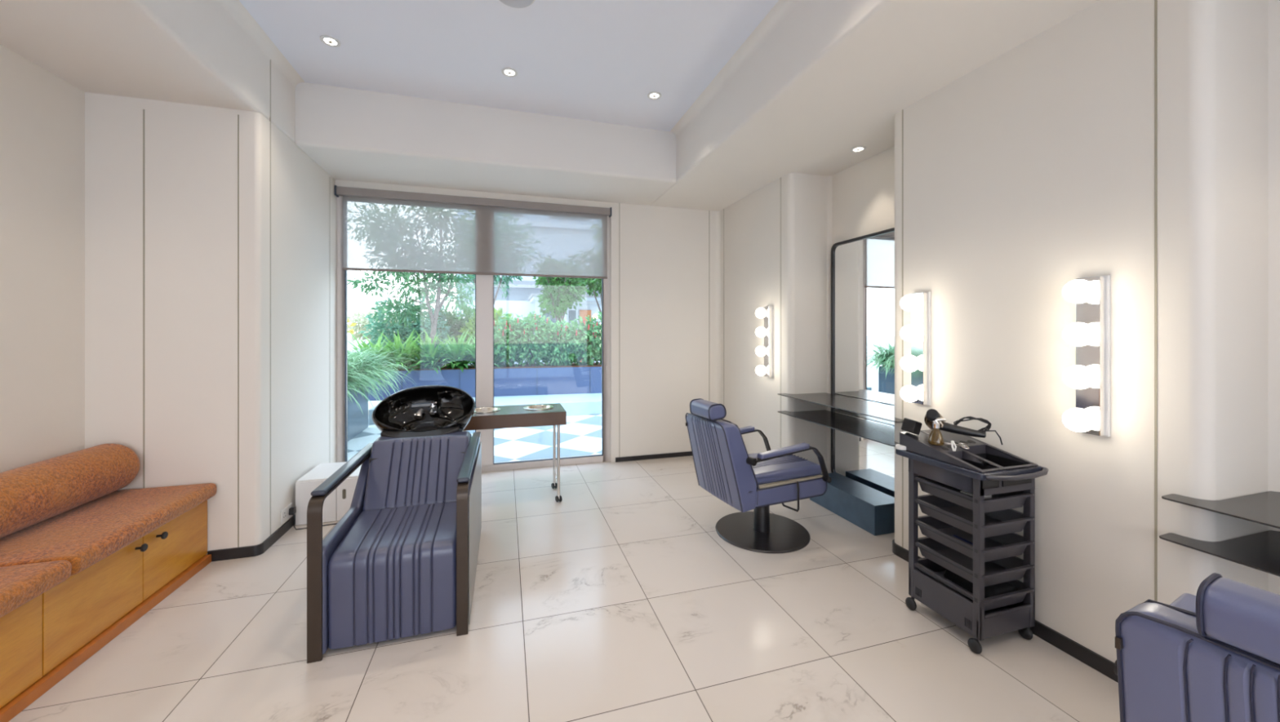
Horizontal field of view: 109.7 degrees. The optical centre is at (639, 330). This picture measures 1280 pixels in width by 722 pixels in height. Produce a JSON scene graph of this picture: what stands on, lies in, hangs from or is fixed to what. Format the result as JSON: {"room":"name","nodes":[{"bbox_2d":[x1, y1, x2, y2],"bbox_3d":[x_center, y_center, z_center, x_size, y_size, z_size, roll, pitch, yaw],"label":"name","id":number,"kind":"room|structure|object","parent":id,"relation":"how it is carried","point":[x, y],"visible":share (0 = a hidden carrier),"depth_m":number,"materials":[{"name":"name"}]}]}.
{"room":"salon","nodes":[
{"label":"salon","id":0,"kind":"room"},
{"bbox_2d":[0,44,84,473],"bbox_3d":[-2.406,0.020,-0.698,0.590,2.660,6.445,0,0,-17],"label":"wall","id":1,"kind":"structure","parent":0,"point":[42,114],"depth_m":2.23,"materials":[{"name":"paint"}]},
{"bbox_2d":[84,92,337,555],"bbox_3d":[-3.151,0.020,3.182,1.390,2.660,1.415,0,0,-17],"label":"wall","id":2,"kind":"structure","parent":0,"point":[191,150],"depth_m":2.64,"materials":[{"name":"paint"}]},
{"bbox_2d":[142,109,144,488],"bbox_3d":[-2.804,0.050,2.547,0.007,2.600,0.004,0,0,-17],"label":"trim","id":3,"kind":"structure","parent":2,"relation":"attached to","point":[143,109],"depth_m":2.54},
{"bbox_2d":[237,115,239,547],"bbox_3d":[-2.383,0.004,2.674,0.007,2.568,0.004,0,0,-17],"label":"trim","id":4,"kind":"structure","parent":2,"relation":"attached to","point":[237,115],"depth_m":2.67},
{"bbox_2d":[207,514,295,561],"bbox_3d":[-2.575,1.319,3.265,0.259,0.062,1.265,0,0,-17],"label":"baseboard","id":5,"kind":"structure","parent":2,"relation":"attached to","point":[256,550],"depth_m":2.68,"materials":[{"name":"black wood"}]},
{"bbox_2d":[269,59,271,535],"bbox_3d":[-2.320,-0.211,2.827,0.004,2.998,0.007,0,0,-17],"label":"trim","id":6,"kind":"structure","parent":2,"relation":"attached to","point":[270,60],"depth_m":2.83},
{"bbox_2d":[280,502,292,524],"bbox_3d":[-2.375,1.232,3.031,0.013,0.090,0.150,0,0,-17],"label":"wall socket","id":7,"kind":"object","parent":2,"relation":"attached to","point":[285,516],"visible":0.93,"depth_m":3.01,"materials":[{"name":"white plastic"}]},
{"bbox_2d":[288,506,337,530],"bbox_3d":[-2.081,1.279,3.145,0.620,0.142,0.066,0,0,-17],"label":"plug","id":8,"kind":"object","parent":7,"relation":"in","point":[292,511],"visible":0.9,"depth_m":3.06,"materials":[{"name":"black plastic"}]},
{"bbox_2d":[239,0,778,131],"bbox_3d":[-0.066,-1.850,0.742,5.900,0.200,7.860,0,0,-17],"label":"ceiling","id":9,"kind":"structure","parent":0,"point":[594,60],"depth_m":2.80,"materials":[{"name":"paint"}]},
{"bbox_2d":[320,35,341,47],"bbox_3d":[-1.870,-1.748,2.721,0.106,0.013,0.106,0,0,-17],"label":"recessed light","id":10,"kind":"object","parent":9,"relation":"in","point":[330,41],"visible":1,"depth_m":2.72,"materials":[{"name":"white plastic"}]},
{"bbox_2d":[501,67,517,77],"bbox_3d":[-0.883,-1.748,3.049,0.106,0.013,0.106,0,0,-17],"label":"recessed light","id":11,"kind":"object","parent":9,"relation":"in","point":[508,72],"visible":1,"depth_m":3.04,"materials":[{"name":"white metal"}]},
{"bbox_2d":[498,0,535,8],"bbox_3d":[-0.649,-1.738,2.321,0.224,0.031,0.224,0,0,-17],"label":"ceiling speaker","id":12,"kind":"object","parent":9,"relation":"attached to","point":[513,3],"visible":1,"depth_m":2.37,"materials":[{"name":"white plastic"}]},
{"bbox_2d":[647,91,661,99],"bbox_3d":[0.107,-1.748,3.350,0.106,0.013,0.106,0,0,-17],"label":"recessed light","id":13,"kind":"object","parent":9,"relation":"in","point":[653,95],"visible":1,"depth_m":3.34,"materials":[{"name":"white metal"}]},
{"bbox_2d":[335,179,715,462],"bbox_3d":[-0.932,0.020,4.502,3.620,2.660,0.160,0,0,-17],"label":"wall","id":14,"kind":"structure","parent":0,"point":[667,255],"depth_m":4.75,"materials":[{"name":"paint"}]},
{"bbox_2d":[337,195,612,472],"bbox_3d":[-1.479,0.049,4.317,2.466,2.607,0.120,0,0,-17],"label":"window","id":15,"kind":"structure","parent":14,"relation":"in","point":[484,284],"depth_m":4.29,"materials":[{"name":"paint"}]},
{"bbox_2d":[334,185,611,279],"bbox_3d":[-1.468,-0.880,4.258,2.443,0.740,0.070,0,0,-17],"label":"roller blind","id":16,"kind":"object","parent":15,"relation":"attached to","point":[384,230],"visible":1,"depth_m":4.22,"materials":[{"name":"grey fabric"}]},
{"bbox_2d":[618,203,619,457],"bbox_3d":[-0.212,-0.003,4.635,0.007,2.615,0.004,0,0,-17],"label":"trim","id":17,"kind":"structure","parent":14,"relation":"attached to","point":[619,203],"depth_m":4.63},
{"bbox_2d":[615,451,692,462],"bbox_3d":[0.292,1.327,4.780,1.135,0.045,0.014,0,0,-17],"label":"baseboard","id":18,"kind":"structure","parent":14,"relation":"attached to","point":[687,453],"depth_m":4.73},
{"bbox_2d":[0,0,1099,211],"bbox_3d":[-0.066,-1.530,0.742,5.900,0.440,7.860,0,0,-17],"label":"ceiling","id":19,"kind":"structure","parent":0,"point":[815,82],"depth_m":2.73,"materials":[{"name":"paint"}]},
{"bbox_2d":[849,146,866,152],"bbox_3d":[1.574,-1.308,3.249,0.106,0.013,0.106,0,0,-17],"label":"recessed light","id":20,"kind":"object","parent":19,"relation":"in","point":[858,148],"visible":1,"depth_m":3.24,"materials":[{"name":"white"}]},
{"bbox_2d":[8,456,1119,721],"bbox_3d":[-0.044,1.410,0.670,5.900,0.120,8.010,0,0,-17],"label":"floor","id":21,"kind":"structure","parent":0,"point":[621,598],"depth_m":1.93,"materials":[{"name":"tile"}]},
{"bbox_2d":[0,500,211,721],"bbox_3d":[-2.273,1.157,0.914,0.581,0.385,3.423,0,0,-17],"label":"storage bench","id":22,"kind":"object","parent":21,"relation":"on","point":[45,639],"visible":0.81,"depth_m":1.88,"materials":[{"name":"brown wood"}]},
{"bbox_2d":[0,560,71,617],"bbox_3d":[-2.361,0.924,1.234,0.612,0.090,0.920,0,0,-17],"label":"bench cushion","id":23,"kind":"object","parent":22,"relation":"on","point":[20,584],"visible":1,"depth_m":1.62,"materials":[{"name":"orange fabric"}]},
{"bbox_2d":[0,483,216,576],"bbox_3d":[-2.625,0.924,2.117,0.612,0.090,0.913,0,0,-17],"label":"bench cushion","id":24,"kind":"object","parent":22,"relation":"on","point":[83,535],"visible":0.84,"depth_m":2.04,"materials":[{"name":"orange fabric"}]},
{"bbox_2d":[0,444,140,538],"bbox_3d":[-2.535,0.748,1.250,0.266,0.266,2.600,0,0,-17],"label":"bolster","id":25,"kind":"object","parent":24,"relation":"on","point":[33,494],"visible":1,"depth_m":2.09,"materials":[{"name":"orange fabric"}]},
{"bbox_2d":[295,462,361,525],"bbox_3d":[-2.142,1.196,3.402,0.620,0.308,0.432,0,0,-17],"label":"base cabinet","id":26,"kind":"object","parent":21,"relation":"on","point":[337,504],"visible":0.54,"depth_m":3.18,"materials":[{"name":"paint"}]},
{"bbox_2d":[306,385,481,663],"bbox_3d":[-1.225,0.859,2.478,0.618,0.982,1.182,0,0,-17],"label":"chair","id":27,"kind":"object","parent":21,"relation":"on","point":[401,562],"visible":1,"depth_m":2.01,"materials":[{"name":"blue leather"}]},
{"bbox_2d":[371,385,475,438],"bbox_3d":[-1.336,0.560,2.804,0.588,0.383,0.492,0,0,-17],"label":"basin","id":28,"kind":"object","parent":27,"relation":"in","point":[428,411],"depth_m":2.95,"materials":[{"name":"black ceramic"}]},
{"bbox_2d":[462,403,566,502],"bbox_3d":[-1.034,0.991,3.626,0.826,0.719,0.424,0,0,-17],"label":"table","id":29,"kind":"object","parent":21,"relation":"on","point":[539,415],"visible":0.63,"depth_m":3.51,"materials":[{"name":"wood"}]},
{"bbox_2d":[474,407,500,413],"bbox_3d":[-1.238,0.665,3.591,0.244,0.069,0.244,0,0,-17],"label":"steel bowl","id":30,"kind":"object","parent":29,"relation":"on","point":[482,410],"depth_m":3.65,"materials":[{"name":"silver metal"}]},
{"bbox_2d":[523,404,553,410],"bbox_3d":[-0.836,0.665,3.711,0.244,0.069,0.244,0,0,-17],"label":"steel bowl","id":31,"kind":"object","parent":29,"relation":"on","point":[535,407],"depth_m":3.76,"materials":[{"name":"silver metal"}]},
{"bbox_2d":[685,398,831,554],"bbox_3d":[0.746,0.900,2.997,0.819,0.901,0.612,0,0,-23],"label":"barber chair","id":32,"kind":"object","parent":21,"relation":"on","point":[724,468],"visible":1,"depth_m":2.84,"materials":[{"name":"blue leather"}]},
{"bbox_2d":[747,453,821,484],"bbox_3d":[0.859,0.915,3.045,0.574,0.075,0.416,0,0,-23],"label":"seat cushion","id":33,"kind":"object","parent":32,"relation":"on","point":[789,468],"depth_m":2.90,"materials":[{"name":"blue leather"}]},
{"bbox_2d":[809,472,894,536],"bbox_3d":[1.566,1.252,3.309,0.250,0.197,0.660,0,0,-17],"label":"block","id":34,"kind":"object","parent":21,"relation":"on","point":[872,510],"visible":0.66,"depth_m":3.14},
{"bbox_2d":[895,430,1048,654],"bbox_3d":[1.506,0.927,2.072,0.365,0.846,0.478,0,0,-17],"label":"trolley","id":35,"kind":"object","parent":21,"relation":"on","point":[981,470],"visible":0.94,"depth_m":1.98,"materials":[{"name":"plastic"}]},
{"bbox_2d":[895,444,906,450],"bbox_3d":[1.290,0.575,2.221,0.054,0.018,0.054,0,0,-17],"label":"plastic tub","id":36,"kind":"object","parent":35,"relation":"in","point":[898,446],"visible":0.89,"depth_m":2.20,"materials":[{"name":"white plastic"}]},
{"bbox_2d":[901,417,921,435],"bbox_3d":[1.328,0.470,2.203,0.085,0.082,0.066,0,0,-37],"label":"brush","id":37,"kind":"object","parent":35,"relation":"on","point":[908,425],"visible":1,"depth_m":2.18,"materials":[{"name":"black plastic"}]},
{"bbox_2d":[927,417,946,445],"bbox_3d":[1.386,0.468,2.107,0.070,0.125,0.066,0,0,-17],"label":"spray bottle","id":38,"kind":"object","parent":35,"relation":"on","point":[935,437],"visible":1,"depth_m":2.09,"materials":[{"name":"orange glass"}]},
{"bbox_2d":[951,440,956,451],"bbox_3d":[1.416,0.522,2.034,0.019,0.045,0.015,0,0,-17],"label":"hair clip","id":39,"kind":"object","parent":35,"relation":"on","point":[953,443],"visible":1,"depth_m":2.03,"materials":[{"name":"white plastic"}]},
{"bbox_2d":[944,442,969,449],"bbox_3d":[1.452,0.528,2.069,0.107,0.019,0.060,0,0,5],"label":"scissors","id":40,"kind":"object","parent":35,"relation":"on","point":[945,443],"visible":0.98,"depth_m":2.08,"materials":[{"name":"metal"}]},
{"bbox_2d":[924,408,1003,444],"bbox_3d":[1.520,0.451,2.169,0.327,0.161,0.156,0,0,4],"label":"hair dryer","id":41,"kind":"object","parent":35,"relation":"on","point":[931,414],"visible":0.9,"depth_m":2.13,"materials":[{"name":"black plastic"}]},
{"bbox_2d":[950,534,986,549],"bbox_3d":[1.500,0.971,2.063,0.032,0.004,0.160,0,0,-18],"label":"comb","id":42,"kind":"object","parent":35,"relation":"in","point":[954,535],"visible":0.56,"depth_m":2.09,"materials":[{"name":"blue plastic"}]},
{"bbox_2d":[895,448,1041,480],"bbox_3d":[1.500,0.600,2.089,0.363,0.030,0.442,0,0,-17],"label":"tray","id":43,"kind":"object","parent":35,"relation":"on","point":[1000,464],"depth_m":1.98,"materials":[{"name":"black plastic"}]},
{"bbox_2d":[914,557,1034,611],"bbox_3d":[1.514,1.153,2.074,0.323,0.066,0.349,0,0,-17],"label":"tray","id":44,"kind":"object","parent":35,"relation":"on","point":[930,575],"depth_m":1.97,"materials":[{"name":"plastic"}]},
{"bbox_2d":[914,537,1034,586],"bbox_3d":[1.514,1.051,2.074,0.323,0.066,0.349,0,0,-17],"label":"tray","id":45,"kind":"object","parent":35,"relation":"on","point":[1013,568],"depth_m":2.02,"materials":[{"name":"plastic"}]},
{"bbox_2d":[914,515,1034,562],"bbox_3d":[1.514,0.947,2.074,0.323,0.066,0.349,0,0,-17],"label":"tray","id":46,"kind":"object","parent":35,"relation":"on","point":[1012,544],"depth_m":2.01,"materials":[{"name":"plastic"}]},
{"bbox_2d":[914,494,1034,537],"bbox_3d":[1.514,0.844,2.074,0.323,0.066,0.349,0,0,-17],"label":"tray","id":47,"kind":"object","parent":35,"relation":"on","point":[997,523],"depth_m":2.02,"materials":[{"name":"plastic"}]},
{"bbox_2d":[914,475,1034,513],"bbox_3d":[1.514,0.739,2.074,0.323,0.066,0.349,0,0,-17],"label":"tray","id":48,"kind":"object","parent":35,"relation":"on","point":[1015,500],"depth_m":1.96,"materials":[{"name":"plastic"}]},
{"bbox_2d":[960,490,991,499],"bbox_3d":[1.478,0.740,1.983,0.080,0.050,0.080,0,0,-17],"label":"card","id":49,"kind":"object","parent":35,"relation":"in","point":[986,497],"visible":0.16,"depth_m":1.96,"materials":[{"name":"plastic"}]},
{"bbox_2d":[943,568,1018,598],"bbox_3d":[1.559,1.149,2.065,0.173,0.061,0.230,0,0,-17],"label":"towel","id":50,"kind":"object","parent":35,"relation":"in","point":[1004,588],"visible":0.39,"depth_m":1.99,"materials":[{"name":"fabric"}]},
{"bbox_2d":[1113,573,1279,721],"bbox_3d":[1.411,0.900,0.866,0.819,0.901,0.612,0,0,-25],"label":"barber chair","id":51,"kind":"object","parent":21,"relation":"on","point":[1212,655],"visible":1,"depth_m":0.82,"materials":[{"name":"blue leather"}]},
{"bbox_2d":[715,0,1279,662],"bbox_3d":[2.334,0.020,1.462,0.890,2.660,7.860,0,0,-17],"label":"wall","id":52,"kind":"structure","parent":0,"point":[1029,174],"depth_m":1.86,"materials":[{"name":"paint"}]},
{"bbox_2d":[723,208,724,419],"bbox_3d":[0.905,-0.011,4.854,0.004,2.598,0.007,0,0,-17],"label":"trim","id":53,"kind":"structure","parent":52,"relation":"attached to","point":[723,209],"depth_m":4.86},
{"bbox_2d":[755,306,773,377],"bbox_3d":[1.091,0.100,3.981,0.146,0.630,0.096,0,0,-17],"label":"wall lamp","id":54,"kind":"object","parent":52,"relation":"attached to","point":[767,313],"visible":1,"depth_m":3.96,"materials":[{"name":"white plastic"}]},
{"bbox_2d":[780,177,781,448],"bbox_3d":[1.205,-0.011,3.853,0.004,2.598,0.007,0,0,-17],"label":"trim","id":55,"kind":"structure","parent":52,"relation":"attached to","point":[780,177],"depth_m":3.85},
{"bbox_2d":[777,409,899,446],"bbox_3d":[1.514,0.677,3.255,0.430,0.006,1.184,0,0,-17],"label":"wall shelf","id":56,"kind":"object","parent":52,"relation":"attached to","point":[873,431],"visible":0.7,"depth_m":3.22,"materials":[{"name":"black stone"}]},
{"bbox_2d":[777,392,903,422],"bbox_3d":[1.519,0.531,3.240,0.430,0.006,1.214,0,0,-17],"label":"wall shelf","id":57,"kind":"object","parent":52,"relation":"attached to","point":[882,411],"visible":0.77,"depth_m":3.22,"materials":[{"name":"black metal"}]},
{"bbox_2d":[831,227,894,497],"bbox_3d":[1.754,0.250,3.308,0.039,1.940,0.970,0,0,-17],"label":"wall mirror","id":58,"kind":"object","parent":52,"relation":"attached to","point":[863,268],"visible":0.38,"depth_m":3.44,"materials":[{"name":"clear mirror"}]},
{"bbox_2d":[902,109,903,547],"bbox_3d":[1.559,-0.011,2.672,0.004,2.598,0.007,0,0,-17],"label":"trim","id":59,"kind":"structure","parent":52,"relation":"attached to","point":[902,109],"depth_m":2.67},
{"bbox_2d":[899,291,930,405],"bbox_3d":[1.529,0.100,2.520,0.146,0.630,0.096,0,0,-17],"label":"wall lamp","id":60,"kind":"object","parent":52,"relation":"attached to","point":[918,333],"visible":1,"depth_m":2.50,"materials":[{"name":"white plastic"}]},
{"bbox_2d":[892,539,1118,683],"bbox_3d":[2.166,1.319,1.302,0.400,0.062,7.650,0,0,-17],"label":"baseboard","id":61,"kind":"structure","parent":52,"relation":"attached to","point":[1086,656],"depth_m":1.87,"materials":[{"name":"black wood"}]},
{"bbox_2d":[1062,275,1110,437],"bbox_3d":[1.750,0.100,1.780,0.146,0.630,0.096,0,0,-17],"label":"wall lamp","id":62,"kind":"object","parent":52,"relation":"attached to","point":[1090,377],"visible":1,"depth_m":1.76,"materials":[{"name":"white plastic"}]},
{"bbox_2d":[1154,0,1157,601],"bbox_3d":[1.870,-0.011,1.633,0.004,2.598,0.007,0,0,-17],"label":"trim","id":63,"kind":"structure","parent":52,"relation":"attached to","point":[1155,1],"depth_m":1.63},
{"bbox_2d":[1159,530,1279,577],"bbox_3d":[2.189,0.718,1.081,0.475,0.006,1.162,0,0,-17],"label":"wall shelf","id":64,"kind":"object","parent":52,"relation":"attached to","point":[1260,551],"visible":1,"depth_m":1.48,"materials":[{"name":"black glass"}]},
{"bbox_2d":[1161,491,1279,528],"bbox_3d":[2.190,0.578,1.078,0.475,0.006,1.156,0,0,-17],"label":"wall shelf","id":65,"kind":"object","parent":52,"relation":"attached to","point":[1263,508],"visible":1,"depth_m":1.48,"materials":[{"name":"black glass"}]},
{"label":"outside","id":66,"kind":"structure","parent":0,"visible":0},
{"bbox_2d":[347,335,446,414],"bbox_3d":[-9.792,1.550,84.914,210.000,0.200,151.700,0,0,-17],"label":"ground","id":67,"kind":"structure","parent":66,"point":[375,403],"depth_m":35.51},
{"bbox_2d":[347,318,356,334],"bbox_3d":[-20.694,-0.265,27.404,5.911,3.432,4.277,0,0,-17],"label":"tree","id":68,"kind":"object","parent":67,"relation":"on","point":[351,331],"visible":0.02,"depth_m":28.89,"materials":[{"name":"yellow plant"}]},
{"bbox_2d":[347,307,413,341],"bbox_3d":[-18.776,-0.060,33.931,6.376,3.382,4.552,0,0,-17],"label":"tree","id":69,"kind":"object","parent":67,"relation":"on","point":[359,320],"visible":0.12,"depth_m":32.70,"materials":[{"name":"green plant"}]},
{"bbox_2d":[356,292,454,366],"bbox_3d":[-4.688,0.306,9.244,1.842,2.291,1.277,0,0,-17],"label":"bush","id":70,"kind":"object","parent":67,"relation":"on","point":[406,332],"visible":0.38,"depth_m":9.00,"materials":[{"name":"green plant"}]},
{"bbox_2d":[424,303,475,350],"bbox_3d":[-4.012,0.420,9.851,1.306,2.064,1.095,0,0,-17],"label":"bush","id":71,"kind":"object","parent":67,"relation":"on","point":[455,322],"visible":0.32,"depth_m":9.60,"materials":[{"name":"green plant"}]},
{"bbox_2d":[435,274,523,310],"bbox_3d":[-4.041,-0.931,11.997,2.879,4.763,1.820,0,0,-17],"label":"tree","id":72,"kind":"object","parent":67,"relation":"on","point":[507,279],"visible":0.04,"depth_m":11.93,"materials":[{"name":"green plant"}]},
{"bbox_2d":[455,307,520,358],"bbox_3d":[-3.182,0.473,9.460,1.336,1.957,0.985,0,0,-17],"label":"bush","id":73,"kind":"object","parent":67,"relation":"on","point":[471,326],"visible":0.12,"depth_m":9.33,"materials":[{"name":"green plant"}]},
{"bbox_2d":[454,274,601,364],"bbox_3d":[-0.174,-2.550,18.692,13.800,8.000,7.110,0,0,-17],"label":"building","id":74,"kind":"structure","parent":67,"relation":"on","point":[522,299],"depth_m":16.03,"materials":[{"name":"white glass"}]},
{"bbox_2d":[533,276,590,344],"bbox_3d":[-2.054,-0.249,11.751,1.524,3.401,1.277,0,0,-17],"label":"tree","id":75,"kind":"object","parent":67,"relation":"on","point":[560,290],"visible":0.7,"depth_m":11.52,"materials":[{"name":"green plant"}]},
{"bbox_2d":[575,278,601,312],"bbox_3d":[-0.999,-0.479,12.457,2.186,3.860,1.716,0,0,-13],"label":"tree","id":76,"kind":"object","parent":67,"relation":"on","point":[592,287],"visible":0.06,"depth_m":12.24,"materials":[{"name":"green plant"}]},
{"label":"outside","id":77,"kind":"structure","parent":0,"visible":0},
{"bbox_2d":[347,414,601,462],"bbox_3d":[-0.424,1.420,6.638,15.000,0.100,3.640,0,0,-17],"label":"terrace","id":78,"kind":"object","parent":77,"point":[581,435],"depth_m":5.58,"materials":[{"name":"white tile"}]},
{"bbox_2d":[347,383,368,441],"bbox_3d":[-4.007,1.032,5.010,1.100,0.675,2.500,0,0,-17],"label":"planter box","id":79,"kind":"object","parent":78,"relation":"on","point":[357,423],"visible":0.1,"depth_m":5.89,"materials":[{"name":"blue stone"}]},
{"bbox_2d":[347,346,388,416],"bbox_3d":[-3.644,0.541,5.013,1.730,0.725,1.689,0,0,-17],"label":"spider plant","id":80,"kind":"object","parent":79,"relation":"in","point":[357,376],"visible":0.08,"depth_m":5.07,"materials":[{"name":"green plant"}]},
{"bbox_2d":[347,346,415,403],"bbox_3d":[-3.718,0.541,5.564,1.833,0.734,1.771,0,0,-17],"label":"spider plant","id":81,"kind":"object","parent":79,"relation":"in","point":[352,359],"visible":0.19,"depth_m":5.57,"materials":[{"name":"green plant"}]},
{"bbox_2d":[347,346,417,394],"bbox_3d":[-3.919,0.547,6.128,1.686,0.699,1.615,0,0,-17],"label":"spider plant","id":82,"kind":"object","parent":79,"relation":"in","point":[368,353],"visible":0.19,"depth_m":6.08,"materials":[{"name":"green plant"}]},
{"bbox_2d":[368,393,601,424],"bbox_3d":[-0.987,1.265,7.821,6.400,0.210,1.450,0,0,-17],"label":"stone kerb","id":83,"kind":"object","parent":78,"relation":"on","point":[584,404],"visible":0.27,"depth_m":7.34,"materials":[{"name":"white stone"}]},
{"bbox_2d":[368,362,601,400],"bbox_3d":[-1.317,0.910,8.573,7.600,0.500,1.220,0,0,-17],"label":"planter box","id":84,"kind":"object","parent":83,"relation":"on","point":[520,380],"visible":0.37,"depth_m":8.00,"materials":[{"name":"blue stone"}]},
{"bbox_2d":[347,330,413,373],"bbox_3d":[-4.475,0.356,7.693,1.379,0.785,1.516,0,0,-42],"label":"leaf plant","id":85,"kind":"object","parent":84,"relation":"in","point":[364,344],"visible":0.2,"depth_m":7.59,"materials":[{"name":"green plant"}]},
{"bbox_2d":[360,328,437,371],"bbox_3d":[-4.155,0.346,7.740,1.475,0.809,1.397,0,0,21],"label":"leaf plant","id":86,"kind":"object","parent":84,"relation":"in","point":[402,354],"visible":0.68,"depth_m":7.60,"materials":[{"name":"green plant"}]},
{"bbox_2d":[347,271,475,346],"bbox_3d":[-3.791,-0.938,8.031,2.650,3.204,1.339,0,0,-17],"label":"tree","id":87,"kind":"object","parent":84,"relation":"in","point":[428,286],"visible":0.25,"depth_m":7.92,"materials":[{"name":"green plant"}]},
{"bbox_2d":[396,327,475,377],"bbox_3d":[-3.657,0.361,7.894,1.499,0.846,1.539,0,0,-17],"label":"leaf plant","id":88,"kind":"object","parent":84,"relation":"in","point":[429,350],"visible":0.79,"depth_m":7.72,"materials":[{"name":"green plant"}]},
{"bbox_2d":[430,328,475,372],"bbox_3d":[-3.236,0.356,8.025,1.404,0.826,1.426,0,0,-17],"label":"leaf plant","id":89,"kind":"object","parent":84,"relation":"in","point":[460,357],"visible":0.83,"depth_m":7.82,"materials":[{"name":"green plant"}]},
{"bbox_2d":[448,333,519,368],"bbox_3d":[-2.826,0.332,8.162,1.428,0.797,1.494,0,0,36],"label":"leaf plant","id":90,"kind":"object","parent":84,"relation":"in","point":[472,353],"visible":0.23,"depth_m":7.95,"materials":[{"name":"green plant"}]},
{"bbox_2d":[493,313,529,366],"bbox_3d":[-2.470,0.231,8.338,0.935,1.121,0.872,0,0,-17],"label":"flowering shrub","id":91,"kind":"object","parent":84,"relation":"in","point":[505,331],"visible":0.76,"depth_m":8.19,"materials":[{"name":"green plant"}]},
{"bbox_2d":[511,311,557,366],"bbox_3d":[-2.007,0.197,8.439,0.934,1.154,0.858,0,0,-17],"label":"flowering shrub","id":92,"kind":"object","parent":84,"relation":"in","point":[528,322],"visible":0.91,"depth_m":8.28,"materials":[{"name":"green plant"}]},
{"bbox_2d":[536,319,581,366],"bbox_3d":[-1.529,0.289,8.561,0.873,1.066,0.828,0,0,4],"label":"flowering shrub","id":93,"kind":"object","parent":84,"relation":"in","point":[559,353],"visible":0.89,"depth_m":8.38,"materials":[{"name":"green plant"}]},
{"bbox_2d":[562,315,601,365],"bbox_3d":[-1.053,0.242,8.663,0.924,1.078,0.882,0,0,-17],"label":"flowering shrub","id":94,"kind":"object","parent":84,"relation":"in","point":[587,356],"visible":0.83,"depth_m":8.50,"materials":[{"name":"green plant"}]},
{"bbox_2d":[586,311,601,364],"bbox_3d":[-0.592,0.222,8.746,0.918,1.176,0.863,0,0,-17],"label":"flowering shrub","id":95,"kind":"object","parent":84,"relation":"in","point":[599,317],"visible":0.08,"depth_m":8.63,"materials":[{"name":"green plant"}]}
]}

